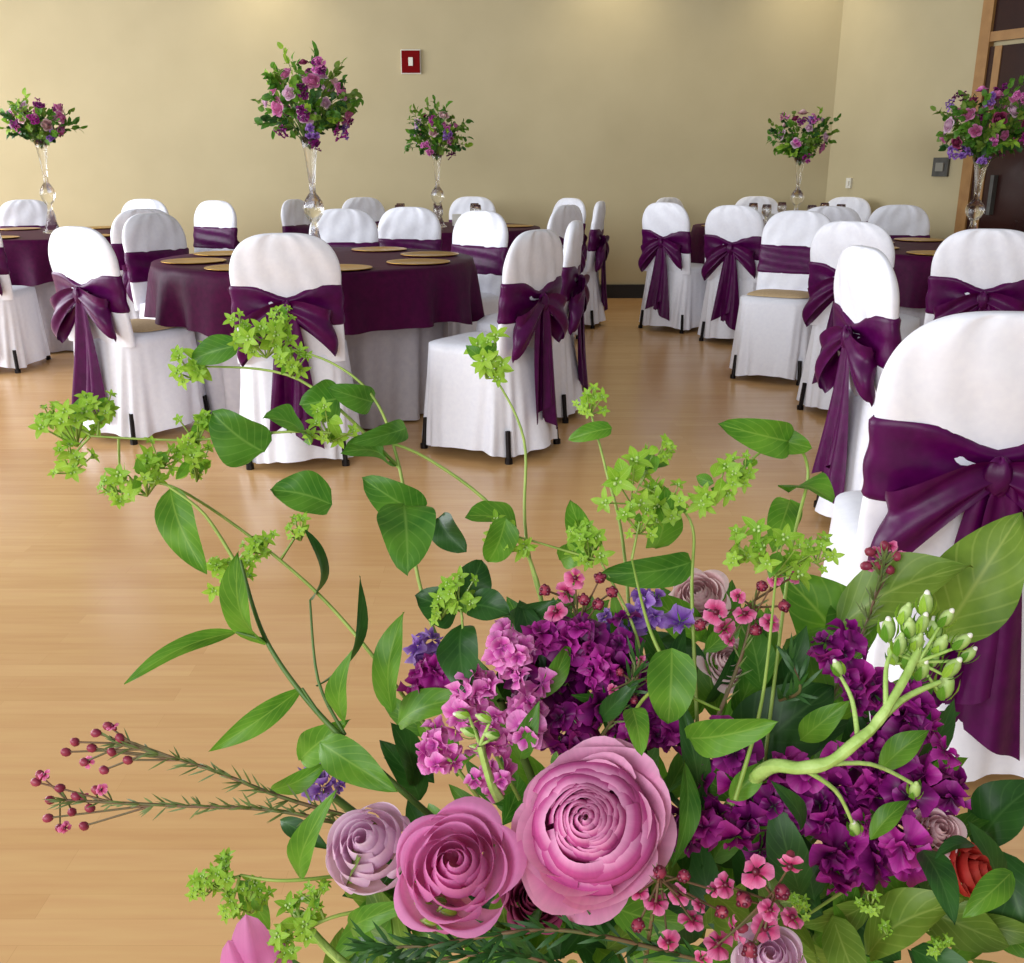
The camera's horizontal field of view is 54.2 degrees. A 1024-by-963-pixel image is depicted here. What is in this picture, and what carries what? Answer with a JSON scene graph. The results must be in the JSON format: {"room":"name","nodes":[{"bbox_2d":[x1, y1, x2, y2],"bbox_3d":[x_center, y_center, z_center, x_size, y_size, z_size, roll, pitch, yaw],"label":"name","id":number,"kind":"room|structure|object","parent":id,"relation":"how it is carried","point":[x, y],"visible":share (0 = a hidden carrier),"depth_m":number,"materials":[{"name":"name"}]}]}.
{"room":"event hall","nodes":[
{"label":"event hall","id":0,"kind":"room"},
{"bbox_2d":[0,0,843,283],"bbox_3d":[-3.020,-3.434,9.299,11.960,3.400,0.200,0,17,0],"label":"wall","id":1,"kind":"structure","parent":0,"point":[627,105],"depth_m":9.17,"materials":[{"name":"paint"}]},
{"bbox_2d":[401,50,420,73],"bbox_3d":[-0.917,-3.801,9.055,0.180,0.205,0.046,0,17,0],"label":"fire alarm","id":2,"kind":"object","parent":1,"relation":"attached to","point":[410,59],"visible":1,"depth_m":9.04,"materials":[{"name":"red plastic"}]},
{"bbox_2d":[600,284,644,297],"bbox_3d":[-3.020,-1.841,9.682,11.940,0.130,0.020,0,17,0],"label":"baseboard","id":3,"kind":"structure","parent":1,"relation":"attached to","point":[613,290],"depth_m":9.67,"materials":[{"name":"black rubber"}]},
{"bbox_2d":[0,298,1023,962],"bbox_3d":[-1.500,-0.062,4.382,15.000,0.100,15.600,0,17,0],"label":"floor","id":4,"kind":"structure","parent":0,"point":[91,589],"depth_m":2.85,"materials":[{"name":"brown wood"}]},
{"bbox_2d":[0,234,50,373],"bbox_3d":[-3.236,-1.188,6.206,0.525,0.960,0.605,-1,17,-2],"label":"banquet chair","id":5,"kind":"object","parent":4,"relation":"on","point":[23,340],"visible":1,"depth_m":6.14,"materials":[{"name":"fabric"}]},
{"bbox_2d":[0,199,56,227],"bbox_3d":[-3.849,-1.777,8.087,0.525,0.960,0.605,-11,20,-30],"label":"banquet chair","id":6,"kind":"object","parent":4,"relation":"on","point":[22,212],"visible":0.11,"depth_m":8.12,"materials":[{"name":"fabric"}]},
{"bbox_2d":[0,227,110,351],"bbox_3d":[-3.280,-1.421,7.267,1.699,0.750,1.691,0,17,0],"label":"banquet table","id":7,"kind":"object","parent":4,"relation":"on","point":[28,262],"visible":0.23,"depth_m":6.46,"materials":[{"name":"fabric"}]},
{"bbox_2d":[1,236,19,238],"bbox_3d":[-3.413,-1.606,6.586,0.310,0.009,0.310,0,17,0],"label":"charger plate","id":8,"kind":"object","parent":7,"relation":"on","point":[3,237],"visible":0.91,"depth_m":6.63,"materials":[{"name":"gold metal"}]},
{"bbox_2d":[0,227,39,229],"bbox_3d":[-3.720,-1.902,7.534,0.310,0.009,0.310,0,17,0],"label":"charger plate","id":9,"kind":"object","parent":7,"relation":"on","point":[13,228],"visible":1,"depth_m":7.59,"materials":[{"name":"gold metal"}]},
{"bbox_2d":[0,88,87,233],"bbox_3d":[-3.283,-2.232,6.988,0.541,0.964,0.525,4,18,14],"label":"floral centerpiece","id":10,"kind":"object","parent":7,"relation":"on","point":[28,125],"visible":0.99,"depth_m":6.88,"materials":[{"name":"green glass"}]},
{"bbox_2d":[33,140,58,233],"bbox_3d":[-3.280,-2.077,7.052,0.132,0.630,0.132,0,17,0],"label":"glass vase","id":11,"kind":"object","parent":10,"relation":"attached to","point":[47,192],"depth_m":7.03,"materials":[{"name":"clear glass"}]},
{"bbox_2d":[89,226,111,228],"bbox_3d":[-3.147,-1.955,7.703,0.310,0.009,0.310,0,17,0],"label":"charger plate","id":12,"kind":"object","parent":7,"relation":"on","point":[92,227],"visible":0.52,"depth_m":7.75,"materials":[{"name":"gold metal"}]},
{"bbox_2d":[48,226,209,444],"bbox_3d":[-1.780,-0.712,4.685,0.525,0.960,0.605,10,20,28],"label":"banquet chair","id":13,"kind":"object","parent":4,"relation":"on","point":[117,352],"visible":0.92,"depth_m":4.50,"materials":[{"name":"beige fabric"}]},
{"bbox_2d":[130,319,174,332],"bbox_3d":[-1.764,-0.744,4.718,0.370,0.022,0.320,10,20,28],"label":"seat cushion","id":14,"kind":"object","parent":13,"relation":"on","point":[138,325],"depth_m":4.62,"materials":[{"name":"beige fabric"}]},
{"bbox_2d":[110,209,166,318],"bbox_3d":[-2.478,-1.294,6.546,0.600,0.960,0.528,17,24,42],"label":"banquet chair","id":15,"kind":"object","parent":4,"relation":"on","point":[120,220],"visible":0.22,"depth_m":6.20,"materials":[{"name":"fabric"}]},
{"bbox_2d":[121,199,168,214],"bbox_3d":[-3.102,-1.822,8.230,0.525,0.960,0.605,3,18,10],"label":"banquet chair","id":16,"kind":"object","parent":4,"relation":"on","point":[135,203],"visible":0.09,"depth_m":8.28,"materials":[{"name":"fabric"}]},
{"bbox_2d":[122,213,188,318],"bbox_3d":[-1.855,-1.025,5.685,0.605,0.960,0.525,10,20,30],"label":"banquet chair","id":17,"kind":"object","parent":4,"relation":"on","point":[147,238],"visible":0.38,"depth_m":5.61,"materials":[{"name":"fabric"}]},
{"bbox_2d":[193,200,239,252],"bbox_3d":[-2.462,-1.708,7.869,0.525,0.960,0.605,9,19,26],"label":"banquet chair","id":18,"kind":"object","parent":4,"relation":"on","point":[215,221],"visible":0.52,"depth_m":7.91,"materials":[{"name":"fabric"}]},
{"bbox_2d":[229,233,361,469],"bbox_3d":[-0.922,-0.582,4.271,0.525,0.960,0.605,-2,18,-8],"label":"banquet chair","id":19,"kind":"object","parent":4,"relation":"on","point":[300,271],"visible":0.67,"depth_m":3.99,"materials":[{"name":"fabric"}]},
{"bbox_2d":[281,199,310,233],"bbox_3d":[-1.582,-1.839,8.286,0.605,0.960,0.525,6,18,19],"label":"banquet chair","id":20,"kind":"object","parent":4,"relation":"on","point":[293,218],"visible":0.22,"depth_m":8.17,"materials":[{"name":"fabric"}]},
{"bbox_2d":[144,247,484,428],"bbox_3d":[-0.989,-0.782,5.228,1.697,0.750,1.708,0,17,0],"label":"banquet table","id":21,"kind":"object","parent":4,"relation":"on","point":[393,312],"visible":0.41,"depth_m":4.71,"materials":[{"name":"purple fabric"}]},
{"bbox_2d":[161,258,225,263],"bbox_3d":[-1.564,-1.083,4.915,0.310,0.009,0.310,0,17,0],"label":"charger plate","id":22,"kind":"object","parent":21,"relation":"on","point":[178,260],"visible":1,"depth_m":4.92,"materials":[{"name":"gold metal"}]},
{"bbox_2d":[193,251,232,255],"bbox_3d":[-1.544,-1.220,5.353,0.310,0.009,0.310,0,17,0],"label":"charger plate","id":23,"kind":"object","parent":21,"relation":"on","point":[205,253],"visible":0.7,"depth_m":5.38,"materials":[{"name":"gold metal"}]},
{"bbox_2d":[204,264,228,270],"bbox_3d":[-1.253,-0.982,4.592,0.310,0.009,0.310,0,17,0],"label":"charger plate","id":24,"kind":"object","parent":21,"relation":"on","point":[225,267],"visible":0.3,"depth_m":4.58,"materials":[{"name":"gold metal"}]},
{"bbox_2d":[251,41,363,238],"bbox_3d":[-0.997,-1.622,4.941,0.531,1.022,0.621,-5,18,-15],"label":"floral centerpiece","id":25,"kind":"object","parent":21,"relation":"on","point":[307,112],"visible":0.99,"depth_m":4.82,"materials":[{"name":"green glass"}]},
{"bbox_2d":[299,136,323,238],"bbox_3d":[-1.000,-1.421,5.025,0.132,0.590,0.132,0,17,0],"label":"glass vase","id":26,"kind":"object","parent":25,"relation":"attached to","point":[313,207],"depth_m":4.99,"materials":[{"name":"clear glass"}]},
{"bbox_2d":[340,264,371,270],"bbox_3d":[-0.794,-0.976,4.574,0.310,0.009,0.310,0,17,0],"label":"charger plate","id":27,"kind":"object","parent":21,"relation":"on","point":[344,267],"visible":0.41,"depth_m":4.62,"materials":[{"name":"gold metal"}]},
{"bbox_2d":[351,247,406,251],"bbox_3d":[-0.747,-1.307,5.631,0.310,0.009,0.310,0,17,0],"label":"charger plate","id":28,"kind":"object","parent":21,"relation":"on","point":[366,249],"visible":1,"depth_m":5.65,"materials":[{"name":"gold metal"}]},
{"bbox_2d":[386,258,449,264],"bbox_3d":[-0.456,-1.069,4.870,0.310,0.009,0.310,0,17,0],"label":"charger plate","id":29,"kind":"object","parent":21,"relation":"on","point":[416,261],"visible":1,"depth_m":4.90,"materials":[{"name":"gold metal"}]},
{"bbox_2d":[401,251,458,256],"bbox_3d":[-0.436,-1.206,5.308,0.310,0.009,0.310,0,17,0],"label":"charger plate","id":30,"kind":"object","parent":21,"relation":"on","point":[419,253],"visible":1,"depth_m":5.32,"materials":[{"name":"gold metal"}]},
{"bbox_2d":[309,208,379,246],"bbox_3d":[-1.060,-1.190,6.212,0.525,0.960,0.605,-1,17,-3],"label":"banquet chair","id":31,"kind":"object","parent":4,"relation":"on","point":[342,227],"visible":0.18,"depth_m":6.28,"materials":[{"name":"fabric"}]},
{"bbox_2d":[342,197,384,222],"bbox_3d":[-1.196,-1.992,8.773,0.525,0.960,0.605,-12,21,-33],"label":"banquet chair","id":32,"kind":"object","parent":4,"relation":"on","point":[373,207],"visible":0.11,"depth_m":8.83,"materials":[{"name":"fabric"}]},
{"bbox_2d":[378,207,441,250],"bbox_3d":[-0.728,-1.281,6.504,0.525,0.960,0.605,3,18,11],"label":"banquet chair","id":33,"kind":"object","parent":4,"relation":"on","point":[406,227],"visible":0.26,"depth_m":6.56,"materials":[{"name":"fabric"}]},
{"bbox_2d":[376,222,539,251],"bbox_3d":[-0.587,-1.644,7.980,1.700,0.750,1.695,0,17,0],"label":"banquet table","id":34,"kind":"object","parent":4,"relation":"on","point":[447,232],"visible":0.1,"depth_m":7.35,"materials":[{"name":"purple fabric"}]},
{"bbox_2d":[433,205,442,229],"bbox_3d":[-0.554,-1.982,7.512,0.076,0.175,0.076,0,17,0],"label":"water goblet","id":35,"kind":"object","parent":34,"relation":"on","point":[437,209],"visible":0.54,"depth_m":7.47,"materials":[{"name":"clear glass"}]},
{"bbox_2d":[404,95,473,226],"bbox_3d":[-0.583,-2.457,7.690,0.550,0.974,0.516,15,23,39],"label":"floral centerpiece","id":36,"kind":"object","parent":34,"relation":"on","point":[448,137],"visible":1,"depth_m":7.58,"materials":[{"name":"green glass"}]},
{"bbox_2d":[431,152,446,226],"bbox_3d":[-0.580,-2.267,7.778,0.132,0.560,0.132,0,17,0],"label":"glass vase","id":37,"kind":"object","parent":36,"relation":"attached to","point":[437,194],"depth_m":7.74,"materials":[{"name":"clear glass"}]},
{"bbox_2d":[452,214,460,225],"bbox_3d":[-0.443,-2.098,8.024,0.070,0.092,0.049,0,17,0],"label":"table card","id":38,"kind":"object","parent":34,"relation":"on","point":[453,215],"visible":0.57,"depth_m":8.01,"materials":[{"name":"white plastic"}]},
{"bbox_2d":[471,204,480,209],"bbox_3d":[-0.273,-2.040,7.695,0.076,0.175,0.076,0,17,0],"label":"water goblet","id":39,"kind":"object","parent":34,"relation":"on","point":[474,207],"visible":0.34,"depth_m":7.65,"materials":[{"name":"clear glass"}]},
{"bbox_2d":[507,224,533,226],"bbox_3d":[0.017,-2.022,7.917,0.310,0.009,0.310,0,17,0],"label":"charger plate","id":40,"kind":"object","parent":34,"relation":"on","point":[508,225],"visible":0.71,"depth_m":7.98,"materials":[{"name":"gold metal"}]},
{"bbox_2d":[449,196,495,221],"bbox_3d":[-0.402,-2.046,8.946,0.525,0.960,0.605,3,18,10],"label":"banquet chair","id":41,"kind":"object","parent":4,"relation":"on","point":[461,205],"visible":0.13,"depth_m":9.01,"materials":[{"name":"fabric"}]},
{"bbox_2d":[448,210,507,336],"bbox_3d":[-0.335,-1.116,5.977,0.525,0.960,0.605,14,22,37],"label":"banquet chair","id":42,"kind":"object","parent":4,"relation":"on","point":[482,235],"visible":0.43,"depth_m":5.96,"materials":[{"name":"fabric"}]},
{"bbox_2d":[420,229,568,464],"bbox_3d":[-0.081,-0.620,4.391,0.605,0.960,0.525,11,21,32],"label":"banquet chair","id":43,"kind":"object","parent":4,"relation":"on","point":[462,410],"visible":0.94,"depth_m":4.24,"materials":[{"name":"fabric"}]},
{"bbox_2d":[476,220,589,423],"bbox_3d":[0.084,-0.819,5.028,0.605,0.960,0.525,3,18,9],"label":"banquet chair","id":44,"kind":"object","parent":4,"relation":"on","point":[569,375],"visible":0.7,"depth_m":4.89,"materials":[{"name":"fabric"}]},
{"bbox_2d":[547,205,585,338],"bbox_3d":[0.202,-1.505,7.218,0.605,0.960,0.525,12,21,33],"label":"banquet chair","id":45,"kind":"object","parent":4,"relation":"on","point":[560,218],"visible":0.12,"depth_m":6.92,"materials":[{"name":"fabric"}]},
{"bbox_2d":[553,198,586,259],"bbox_3d":[0.313,-1.936,8.596,0.605,0.960,0.525,-13,21,-35],"label":"banquet chair","id":46,"kind":"object","parent":4,"relation":"on","point":[564,201],"visible":0.18,"depth_m":8.53,"materials":[{"name":"fabric"}]},
{"bbox_2d":[581,201,609,328],"bbox_3d":[0.464,-1.732,7.943,0.605,0.960,0.525,4,18,11],"label":"banquet chair","id":47,"kind":"object","parent":4,"relation":"on","point":[597,246],"visible":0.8,"depth_m":7.79,"materials":[{"name":"fabric"}]},
{"bbox_2d":[657,197,683,207],"bbox_3d":[1.529,-1.988,8.762,0.528,0.960,0.600,-14,22,-38],"label":"banquet chair","id":48,"kind":"object","parent":4,"relation":"on","point":[664,199],"visible":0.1,"depth_m":8.77,"materials":[{"name":"fabric"}]},
{"bbox_2d":[638,202,706,333],"bbox_3d":[1.308,-1.672,7.753,0.600,0.960,0.528,-15,23,-40],"label":"banquet chair","id":49,"kind":"object","parent":4,"relation":"on","point":[675,287],"visible":0.9,"depth_m":7.58,"materials":[{"name":"fabric"}]},
{"bbox_2d":[690,223,704,263],"bbox_3d":[2.239,-1.671,8.068,1.695,0.750,1.705,0,17,0],"label":"banquet table","id":50,"kind":"object","parent":4,"relation":"on","point":[698,231],"visible":0.06,"depth_m":7.85,"materials":[{"name":"purple fabric"}]},
{"bbox_2d":[749,203,757,210],"bbox_3d":[1.943,-2.157,8.071,0.076,0.175,0.076,0,17,0],"label":"water goblet","id":51,"kind":"object","parent":50,"relation":"on","point":[753,205],"visible":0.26,"depth_m":8.02,"materials":[{"name":"clear glass"}]},
{"bbox_2d":[762,204,771,224],"bbox_3d":[1.969,-2.056,7.748,0.076,0.175,0.076,0,17,0],"label":"water goblet","id":52,"kind":"object","parent":50,"relation":"on","point":[766,208],"visible":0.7,"depth_m":7.71,"materials":[{"name":"clear glass"}]},
{"bbox_2d":[777,202,786,212],"bbox_3d":[2.224,-2.215,8.254,0.076,0.175,0.076,0,17,0],"label":"water goblet","id":53,"kind":"object","parent":50,"relation":"on","point":[781,206],"visible":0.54,"depth_m":8.21,"materials":[{"name":"clear glass"}]},
{"bbox_2d":[766,107,840,209],"bbox_3d":[2.263,-2.455,7.830,0.576,0.887,0.531,-14,22,-37],"label":"floral centerpiece","id":54,"kind":"object","parent":50,"relation":"on","point":[793,146],"visible":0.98,"depth_m":7.71,"materials":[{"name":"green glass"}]},
{"bbox_2d":[790,158,806,209],"bbox_3d":[2.250,-2.278,7.879,0.132,0.520,0.132,0,17,0],"label":"glass vase","id":55,"kind":"object","parent":54,"relation":"attached to","point":[797,197],"depth_m":7.84,"materials":[{"name":"clear glass"}]},
{"bbox_2d":[807,205,816,209],"bbox_3d":[2.276,-2.012,7.607,0.076,0.175,0.076,0,17,0],"label":"water goblet","id":56,"kind":"object","parent":50,"relation":"on","point":[808,206],"visible":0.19,"depth_m":7.56,"materials":[{"name":"clear glass"}]},
{"bbox_2d":[697,205,764,340],"bbox_3d":[1.671,-1.503,7.212,0.525,0.960,0.605,11,21,32],"label":"banquet chair","id":57,"kind":"object","parent":4,"relation":"on","point":[733,233],"visible":0.78,"depth_m":7.00,"materials":[{"name":"fabric"}]},
{"bbox_2d":[735,196,777,220],"bbox_3d":[2.230,-2.074,9.037,0.525,0.960,0.605,0,17,-1],"label":"banquet chair","id":58,"kind":"object","parent":4,"relation":"on","point":[760,200],"visible":0.09,"depth_m":9.10,"materials":[{"name":"fabric"}]},
{"bbox_2d":[729,210,830,385],"bbox_3d":[1.609,-1.110,5.957,0.525,0.960,0.605,10,20,29],"label":"banquet chair","id":59,"kind":"object","parent":4,"relation":"on","point":[772,337],"visible":0.79,"depth_m":5.88,"materials":[{"name":"fabric"}]},
{"bbox_2d":[747,289,808,297],"bbox_3d":[1.593,-1.118,5.911,0.370,0.022,0.320,10,20,29],"label":"seat cushion","id":60,"kind":"object","parent":59,"relation":"on","point":[762,293],"depth_m":5.84,"materials":[{"name":"beige fabric"}]},
{"bbox_2d":[807,206,860,221],"bbox_3d":[2.163,-1.452,7.048,0.525,0.960,0.605,2,17,5],"label":"banquet chair","id":61,"kind":"object","parent":4,"relation":"on","point":[834,213],"visible":0.06,"depth_m":6.68,"materials":[{"name":"fabric"}]},
{"bbox_2d":[828,197,870,221],"bbox_3d":[2.853,-2.017,8.854,0.525,0.960,0.605,12,21,34],"label":"banquet chair","id":62,"kind":"object","parent":4,"relation":"on","point":[861,206],"visible":0.07,"depth_m":8.82,"materials":[{"name":"fabric"}]},
{"bbox_2d":[811,245,901,517],"bbox_3d":[1.373,-0.309,3.398,0.605,0.960,0.525,-2,17,-5],"label":"banquet chair","id":63,"kind":"object","parent":4,"relation":"on","point":[865,332],"visible":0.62,"depth_m":3.32,"materials":[{"name":"fabric"}]},
{"bbox_2d":[796,221,919,409],"bbox_3d":[1.798,-0.836,5.080,0.600,0.960,0.528,-15,23,-39],"label":"banquet chair","id":64,"kind":"object","parent":4,"relation":"on","point":[828,243],"visible":0.34,"depth_m":4.94,"materials":[{"name":"fabric"}]},
{"bbox_2d":[868,205,929,238],"bbox_3d":[2.688,-1.402,6.889,0.525,0.960,0.605,1,17,2],"label":"banquet chair","id":65,"kind":"object","parent":4,"relation":"on","point":[899,221],"visible":0.17,"depth_m":6.96,"materials":[{"name":"fabric"}]},
{"bbox_2d":[892,239,942,326],"bbox_3d":[2.659,-0.997,5.913,1.705,0.750,1.698,0,17,0],"label":"banquet table","id":66,"kind":"object","parent":4,"relation":"on","point":[912,271],"visible":0.11,"depth_m":5.29,"materials":[{"name":"purple fabric"}]},
{"bbox_2d":[894,238,944,241],"bbox_3d":[2.600,-1.540,6.378,0.310,0.009,0.310,0,17,0],"label":"charger plate","id":67,"kind":"object","parent":66,"relation":"on","point":[901,239],"visible":0.98,"depth_m":6.40,"materials":[{"name":"gold metal"}]},
{"bbox_2d":[906,250,935,255],"bbox_3d":[2.280,-1.223,5.365,0.310,0.009,0.310,0,17,0],"label":"charger plate","id":68,"kind":"object","parent":66,"relation":"on","point":[918,252],"visible":0.37,"depth_m":5.44,"materials":[{"name":"gold metal"}]},
{"bbox_2d":[930,75,1023,228],"bbox_3d":[2.669,-1.806,5.662,0.600,0.944,0.658,14,22,39],"label":"floral centerpiece","id":69,"kind":"object","parent":66,"relation":"on","point":[981,141],"visible":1,"depth_m":5.55,"materials":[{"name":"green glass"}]},
{"bbox_2d":[965,157,990,228],"bbox_3d":[2.660,-1.597,5.735,0.132,0.500,0.132,0,17,0],"label":"glass vase","id":70,"kind":"object","parent":69,"relation":"attached to","point":[975,208],"depth_m":5.70,"materials":[{"name":"clear glass"}]},
{"bbox_2d":[821,311,1023,781],"bbox_3d":[0.932,0.092,2.117,0.525,0.960,0.605,3,18,9],"label":"banquet chair","id":71,"kind":"object","parent":4,"relation":"on","point":[943,461],"visible":0.65,"depth_m":1.84,"materials":[{"name":"fabric"}]},
{"bbox_2d":[924,228,1023,323],"bbox_3d":[2.095,-0.663,4.529,0.525,0.960,0.605,6,18,19],"label":"banquet chair","id":72,"kind":"object","parent":4,"relation":"on","point":[973,270],"visible":0.41,"depth_m":4.23,"materials":[{"name":"fabric"}]},
{"bbox_3d":[0.070,0.806,0.671,0.300,0.460,0.300,0,17,0],"label":"pedestal stand","id":73,"kind":"object","parent":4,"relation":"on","visible":0},
{"bbox_2d":[28,304,1023,962],"bbox_3d":[0.010,0.255,0.543,0.531,0.668,0.232,1,17,2],"label":"flower arrangement","id":74,"kind":"object","parent":73,"relation":"on","point":[595,862],"visible":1,"depth_m":0.48,"materials":[{"name":"green plant"}]},
{"bbox_2d":[825,0,1023,238],"bbox_3d":[4.615,-2.586,6.588,0.200,3.400,6.400,-10,20,-28],"label":"wall","id":75,"kind":"structure","parent":0,"point":[898,59],"depth_m":8.56,"materials":[{"name":"paint"}]},
{"bbox_2d":[845,178,852,187],"bbox_3d":[3.080,-2.731,9.151,0.037,0.090,0.055,-10,20,-28],"label":"light switch","id":76,"kind":"object","parent":75,"relation":"attached to","point":[848,180],"visible":1,"depth_m":9.14,"materials":[{"name":"white plastic"}]},
{"bbox_2d":[931,157,950,176],"bbox_3d":[3.557,-2.610,8.300,0.037,0.150,0.150,-10,20,-28],"label":"wall control panel","id":77,"kind":"object","parent":75,"relation":"attached to","point":[941,166],"visible":0.96,"depth_m":8.28,"materials":[{"name":"grey plastic"}]},
{"bbox_2d":[954,0,1023,232],"bbox_3d":[4.013,-2.796,7.335,0.090,3.355,1.475,-10,20,-28],"label":"door","id":78,"kind":"structure","parent":75,"relation":"in","point":[1002,190],"depth_m":7.76,"materials":[{"name":"brown wood"}]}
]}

